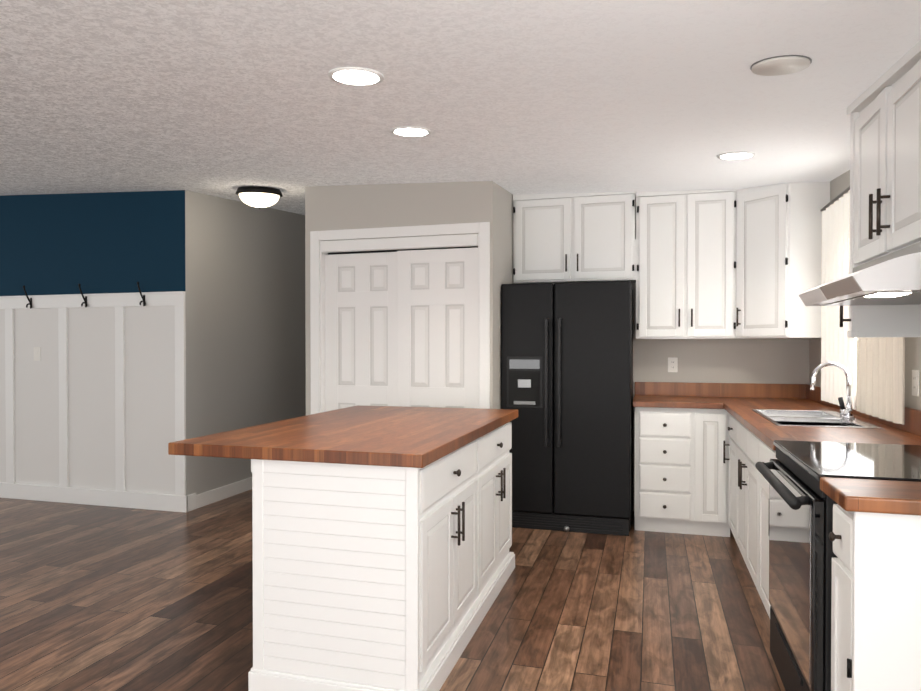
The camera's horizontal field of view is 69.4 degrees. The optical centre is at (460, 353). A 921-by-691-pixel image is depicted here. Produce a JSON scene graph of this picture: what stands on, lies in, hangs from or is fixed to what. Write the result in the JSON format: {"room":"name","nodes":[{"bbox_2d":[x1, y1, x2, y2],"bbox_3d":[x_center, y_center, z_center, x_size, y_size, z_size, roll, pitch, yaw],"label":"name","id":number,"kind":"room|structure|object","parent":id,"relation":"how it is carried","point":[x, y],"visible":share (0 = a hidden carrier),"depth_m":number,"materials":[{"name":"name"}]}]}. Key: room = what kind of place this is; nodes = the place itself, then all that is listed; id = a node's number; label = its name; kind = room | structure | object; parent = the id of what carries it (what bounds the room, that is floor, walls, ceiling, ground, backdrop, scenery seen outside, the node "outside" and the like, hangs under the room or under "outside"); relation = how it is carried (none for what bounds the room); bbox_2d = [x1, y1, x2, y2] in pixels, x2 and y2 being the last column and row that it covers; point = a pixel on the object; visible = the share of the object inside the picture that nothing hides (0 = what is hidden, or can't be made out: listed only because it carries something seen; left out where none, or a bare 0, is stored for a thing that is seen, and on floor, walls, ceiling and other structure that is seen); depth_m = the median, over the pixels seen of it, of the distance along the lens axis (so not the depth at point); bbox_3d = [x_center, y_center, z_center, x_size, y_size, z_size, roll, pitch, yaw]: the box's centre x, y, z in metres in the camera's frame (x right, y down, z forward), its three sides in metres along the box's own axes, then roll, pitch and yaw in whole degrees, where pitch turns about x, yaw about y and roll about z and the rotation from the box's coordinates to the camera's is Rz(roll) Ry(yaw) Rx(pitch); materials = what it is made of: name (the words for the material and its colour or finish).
{"room":"kitchen","nodes":[
{"label":"kitchen","id":0,"kind":"room"},
{"bbox_2d":[185,190,305,494],"bbox_3d":[-1.644,-0.397,7.214,0.102,3.250,4.099,0,1,16],"label":"wall","id":1,"kind":"structure","parent":0,"point":[245,316],"depth_m":5.91,"materials":[{"name":"grey paint"}]},
{"bbox_2d":[196,477,251,508],"bbox_3d":[-1.575,1.172,7.261,0.015,0.110,4.000,0,1,16],"label":"baseboard","id":2,"kind":"structure","parent":1,"relation":"attached to","point":[220,493],"depth_m":5.67,"materials":[{"name":"white wood"}]},
{"bbox_2d":[0,181,495,494],"bbox_3d":[-2.846,-0.380,5.477,6.405,3.250,0.100,0,1,16],"label":"wall","id":3,"kind":"structure","parent":0,"point":[94,243],"depth_m":5.43,"materials":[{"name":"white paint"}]},
{"bbox_2d":[23,285,31,308],"bbox_3d":[-3.632,-0.475,5.587,0.045,0.190,0.080,0,1,16],"label":"hanger","id":4,"kind":"object","parent":3,"relation":"attached to","point":[30,301],"visible":1,"depth_m":5.59,"materials":[{"name":"black metal"}]},
{"bbox_2d":[78,284,86,306],"bbox_3d":[-3.079,-0.473,5.429,0.045,0.190,0.080,0,1,16],"label":"hanger","id":5,"kind":"object","parent":3,"relation":"attached to","point":[85,298],"visible":1,"depth_m":5.44,"materials":[{"name":"black metal"}]},
{"bbox_2d":[0,291,195,512],"bbox_3d":[-4.031,0.374,5.808,3.948,1.735,0.128,0,1,16],"label":"trim","id":6,"kind":"structure","parent":3,"relation":"attached to","point":[180,500],"depth_m":5.42,"materials":[{"name":"white wood"}]},
{"bbox_2d":[137,282,145,305],"bbox_3d":[-2.526,-0.472,5.271,0.045,0.190,0.080,0,1,16],"label":"hanger","id":7,"kind":"object","parent":3,"relation":"attached to","point":[143,299],"visible":0.98,"depth_m":5.28,"materials":[{"name":"black metal"}]},
{"bbox_2d":[325,252,396,411],"bbox_3d":[-0.715,0.252,4.897,0.600,1.973,0.035,0,1,16],"label":"closet door","id":8,"kind":"structure","parent":3,"relation":"in","point":[360,328],"depth_m":4.88,"materials":[{"name":"white wood"}]},
{"bbox_2d":[310,222,489,413],"bbox_3d":[-0.440,0.175,4.786,1.359,2.152,0.116,0,1,16],"label":"trim","id":9,"kind":"structure","parent":3,"relation":"attached to","point":[321,246],"depth_m":4.73,"materials":[{"name":"white wood"}]},
{"bbox_2d":[328,246,477,254],"bbox_3d":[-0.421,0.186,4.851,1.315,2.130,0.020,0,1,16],"label":"door track","id":10,"kind":"object","parent":9,"relation":"attached to","point":[356,252],"depth_m":4.86,"materials":[{"name":"black"}]},
{"bbox_2d":[397,248,477,407],"bbox_3d":[-0.160,0.254,4.696,0.600,1.973,0.035,0,1,16],"label":"closet door","id":11,"kind":"structure","parent":3,"relation":"in","point":[437,327],"depth_m":4.67,"materials":[{"name":"white wood"}]},
{"bbox_2d":[0,489,784,690],"bbox_3d":[-2.243,1.315,3.449,8.690,0.100,11.900,0,1,16],"label":"floor","id":12,"kind":"structure","parent":0,"point":[99,598],"depth_m":3.29,"materials":[{"name":"brown wood"}]},
{"bbox_2d":[248,417,517,690],"bbox_3d":[-0.227,0.824,3.198,0.711,0.885,1.677,0,1,16],"label":"kitchen island","id":13,"kind":"object","parent":12,"relation":"on","point":[383,558],"depth_m":2.44,"materials":[{"name":"white wood"}]},
{"bbox_2d":[168,405,517,468],"bbox_3d":[-0.390,0.358,3.227,1.030,0.046,1.710,0,1,16],"label":"island countertop","id":14,"kind":"structure","parent":13,"relation":"on","point":[389,437],"depth_m":2.70,"materials":[{"name":"brown wood"}]},
{"bbox_2d":[501,281,632,535],"bbox_3d":[0.815,0.375,4.971,0.903,1.750,0.775,0,1,16],"label":"refrigerator","id":15,"kind":"object","parent":12,"relation":"on","point":[567,370],"visible":0.94,"depth_m":4.64,"materials":[{"name":"black metal"}]},
{"bbox_2d":[634,407,705,534],"bbox_3d":[1.521,0.810,4.898,0.452,0.880,0.606,0,1,16],"label":"base cabinet","id":16,"kind":"object","parent":12,"relation":"on","point":[697,472],"depth_m":4.61,"materials":[{"name":"white wood"}]},
{"bbox_2d":[633,382,720,408],"bbox_3d":[1.561,0.298,4.867,0.570,0.144,0.637,0,1,16],"label":"countertop","id":17,"kind":"structure","parent":16,"relation":"on","point":[647,394],"depth_m":5.08,"materials":[{"name":"brown wood"}]},
{"bbox_2d":[706,409,717,535],"bbox_3d":[1.780,0.811,4.824,0.214,0.880,0.606,0,1,16],"label":"base cabinet","id":18,"kind":"object","parent":12,"relation":"on","point":[711,414],"depth_m":4.53,"materials":[{"name":"white wood"}]},
{"bbox_2d":[754,435,776,617],"bbox_3d":[1.671,0.830,2.898,0.616,0.880,0.635,0,1,16],"label":"base cabinet","id":19,"kind":"object","parent":12,"relation":"on","point":[763,453],"depth_m":3.15,"materials":[{"name":"white wood"}]},
{"bbox_2d":[714,409,841,536],"bbox_3d":[2.006,0.817,4.181,0.678,0.880,0.522,0,1,16],"label":"base cabinet","id":20,"kind":"object","parent":12,"relation":"on","point":[724,500],"depth_m":4.51,"materials":[{"name":"white wood"}]},
{"bbox_2d":[734,414,882,581],"bbox_3d":[1.861,0.823,3.562,0.616,0.880,0.980,0,1,16],"label":"base cabinet","id":21,"kind":"object","parent":12,"relation":"on","point":[743,437],"depth_m":3.60,"materials":[{"name":"white wood"}]},
{"bbox_2d":[717,383,920,450],"bbox_3d":[1.902,0.308,3.799,0.672,0.144,2.503,0,1,16],"label":"countertop","id":22,"kind":"structure","parent":21,"relation":"on","point":[738,401],"depth_m":4.03,"materials":[{"name":"brown wood"}]},
{"bbox_2d":[751,362,882,428],"bbox_3d":[1.860,0.281,3.555,0.451,0.474,0.856,0,1,16],"label":"sink","id":23,"kind":"object","parent":22,"relation":"in","point":[806,418],"depth_m":3.54,"materials":[{"name":"silver metal"}]},
{"bbox_2d":[755,440,920,690],"bbox_3d":[1.417,0.701,2.240,0.692,1.150,0.756,0,1,16],"label":"range","id":24,"kind":"object","parent":12,"relation":"on","point":[801,553],"visible":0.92,"depth_m":2.15,"materials":[{"name":"black"}]},
{"bbox_2d":[829,504,920,690],"bbox_3d":[1.341,0.841,1.742,0.616,0.880,0.237,0,1,16],"label":"base cabinet","id":25,"kind":"object","parent":12,"relation":"on","point":[876,586],"depth_m":1.70,"materials":[{"name":"white wood"}]},
{"bbox_2d":[809,434,920,515],"bbox_3d":[1.323,0.328,1.726,0.647,0.144,0.266,0,1,16],"label":"countertop","id":26,"kind":"structure","parent":25,"relation":"on","point":[854,495],"depth_m":1.78,"materials":[{"name":"brown wood"}]},
{"bbox_2d":[0,0,920,214],"bbox_3d":[-2.243,-1.148,3.425,8.690,1.465,11.900,0,1,16],"label":"ceiling","id":27,"kind":"structure","parent":0,"point":[225,99],"depth_m":2.47,"materials":[{"name":"white paint"}]},
{"bbox_2d":[235,186,282,208],"bbox_3d":[-1.543,-1.209,5.104,0.350,0.197,0.349,0,1,16],"label":"light","id":28,"kind":"object","parent":27,"relation":"attached to","point":[259,197],"visible":0.79,"depth_m":5.00,"materials":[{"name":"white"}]},
{"bbox_2d":[328,67,383,85],"bbox_3d":[-0.358,-0.949,2.283,0.190,0.024,0.190,0,1,16],"label":"recessed light","id":29,"kind":"object","parent":27,"relation":"in","point":[357,76],"visible":0.96,"depth_m":2.27,"materials":[{"name":"white"}]},
{"bbox_2d":[390,126,430,136],"bbox_3d":[-0.230,-1.031,3.091,0.190,0.024,0.190,0,1,16],"label":"recessed light","id":30,"kind":"object","parent":27,"relation":"in","point":[412,131],"visible":0.96,"depth_m":3.07,"materials":[{"name":"white glass"}]},
{"bbox_2d":[717,152,754,158],"bbox_3d":[1.464,-1.052,3.538,0.190,0.024,0.190,0,1,16],"label":"recessed light","id":31,"kind":"object","parent":27,"relation":"in","point":[736,155],"visible":1,"depth_m":3.51,"materials":[{"name":"white"}]},
{"bbox_2d":[750,55,811,75],"bbox_3d":[1.012,-0.909,2.104,0.176,0.026,0.176,0,1,16],"label":"recessed light","id":32,"kind":"object","parent":27,"relation":"attached to","point":[780,65],"visible":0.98,"depth_m":2.08,"materials":[{"name":"grey metal"}]},
{"bbox_2d":[496,184,514,408],"bbox_3d":[0.321,-0.377,5.086,0.100,3.250,0.890,0,1,16],"label":"wall","id":33,"kind":"structure","parent":0,"point":[504,236],"depth_m":4.81,"materials":[{"name":"grey paint"}]},
{"bbox_2d":[631,283,808,510],"bbox_3d":[1.546,-0.378,5.251,2.365,3.250,0.100,0,1,16],"label":"wall","id":34,"kind":"structure","parent":0,"point":[774,361],"depth_m":5.08,"materials":[{"name":"grey paint"}]},
{"bbox_2d":[513,182,829,338],"bbox_3d":[1.450,-0.685,4.907,2.154,1.151,0.601,0,1,16],"label":"upper cabinet","id":35,"kind":"object","parent":34,"relation":"attached to","point":[746,263],"visible":1,"depth_m":4.82,"materials":[{"name":"white wood"}]},
{"bbox_2d":[668,357,677,371],"bbox_3d":[1.649,0.088,5.170,0.072,0.115,0.007,0,1,16],"label":"outlet","id":36,"kind":"object","parent":34,"relation":"attached to","point":[672,364],"visible":1,"depth_m":5.17,"materials":[{"name":"white plastic"}]},
{"bbox_2d":[809,170,920,409],"bbox_3d":[1.427,-0.334,0.714,0.100,3.250,8.690,0,1,16],"label":"wall","id":37,"kind":"structure","parent":0,"point":[839,184],"depth_m":3.05,"materials":[{"name":"grey paint"}]},
{"bbox_2d":[820,186,849,211],"bbox_3d":[2.166,-0.927,3.596,0.062,0.018,1.530,0,1,16],"label":"curtain rod","id":38,"kind":"object","parent":37,"relation":"attached to","point":[846,190],"visible":0.25,"depth_m":3.99,"materials":[{"name":"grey metal"}]},
{"bbox_2d":[821,190,855,409],"bbox_3d":[2.249,-0.303,3.974,0.028,1.215,0.710,0,1,16],"label":"vertical blinds","id":39,"kind":"object","parent":38,"relation":"hanging from","point":[838,345],"visible":0.77,"depth_m":3.98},
{"bbox_2d":[856,337,904,424],"bbox_3d":[2.042,-0.296,3.248,0.028,1.215,0.660,0,1,16],"label":"panel","id":40,"kind":"object","parent":38,"relation":"hanging from","point":[880,377],"visible":0.25,"depth_m":3.19,"materials":[{"name":"fabric"}]},
{"bbox_2d":[799,252,920,305],"bbox_3d":[1.485,-0.231,2.160,0.572,0.114,0.732,0,1,16],"label":"range hood","id":41,"kind":"object","parent":37,"relation":"attached to","point":[896,281],"visible":1,"depth_m":1.91,"materials":[{"name":"white metal"}]},
{"bbox_2d":[848,40,920,271],"bbox_3d":[1.578,-0.633,2.129,0.382,0.620,0.740,0,1,16],"label":"upper cabinet","id":42,"kind":"object","parent":37,"relation":"attached to","point":[884,111],"depth_m":2.16,"materials":[{"name":"white wood"}]},
{"bbox_2d":[912,370,918,395],"bbox_3d":[2.003,0.129,2.931,0.007,0.115,0.072,0,1,16],"label":"outlet","id":43,"kind":"object","parent":37,"relation":"attached to","point":[915,382],"depth_m":2.92,"materials":[{"name":"white plastic"}]},
{"bbox_2d":[920,304,920,336],"bbox_3d":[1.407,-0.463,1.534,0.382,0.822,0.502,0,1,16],"label":"upper cabinet","id":44,"kind":"object","parent":37,"relation":"attached to","point":[920,304],"depth_m":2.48,"materials":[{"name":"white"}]}
]}

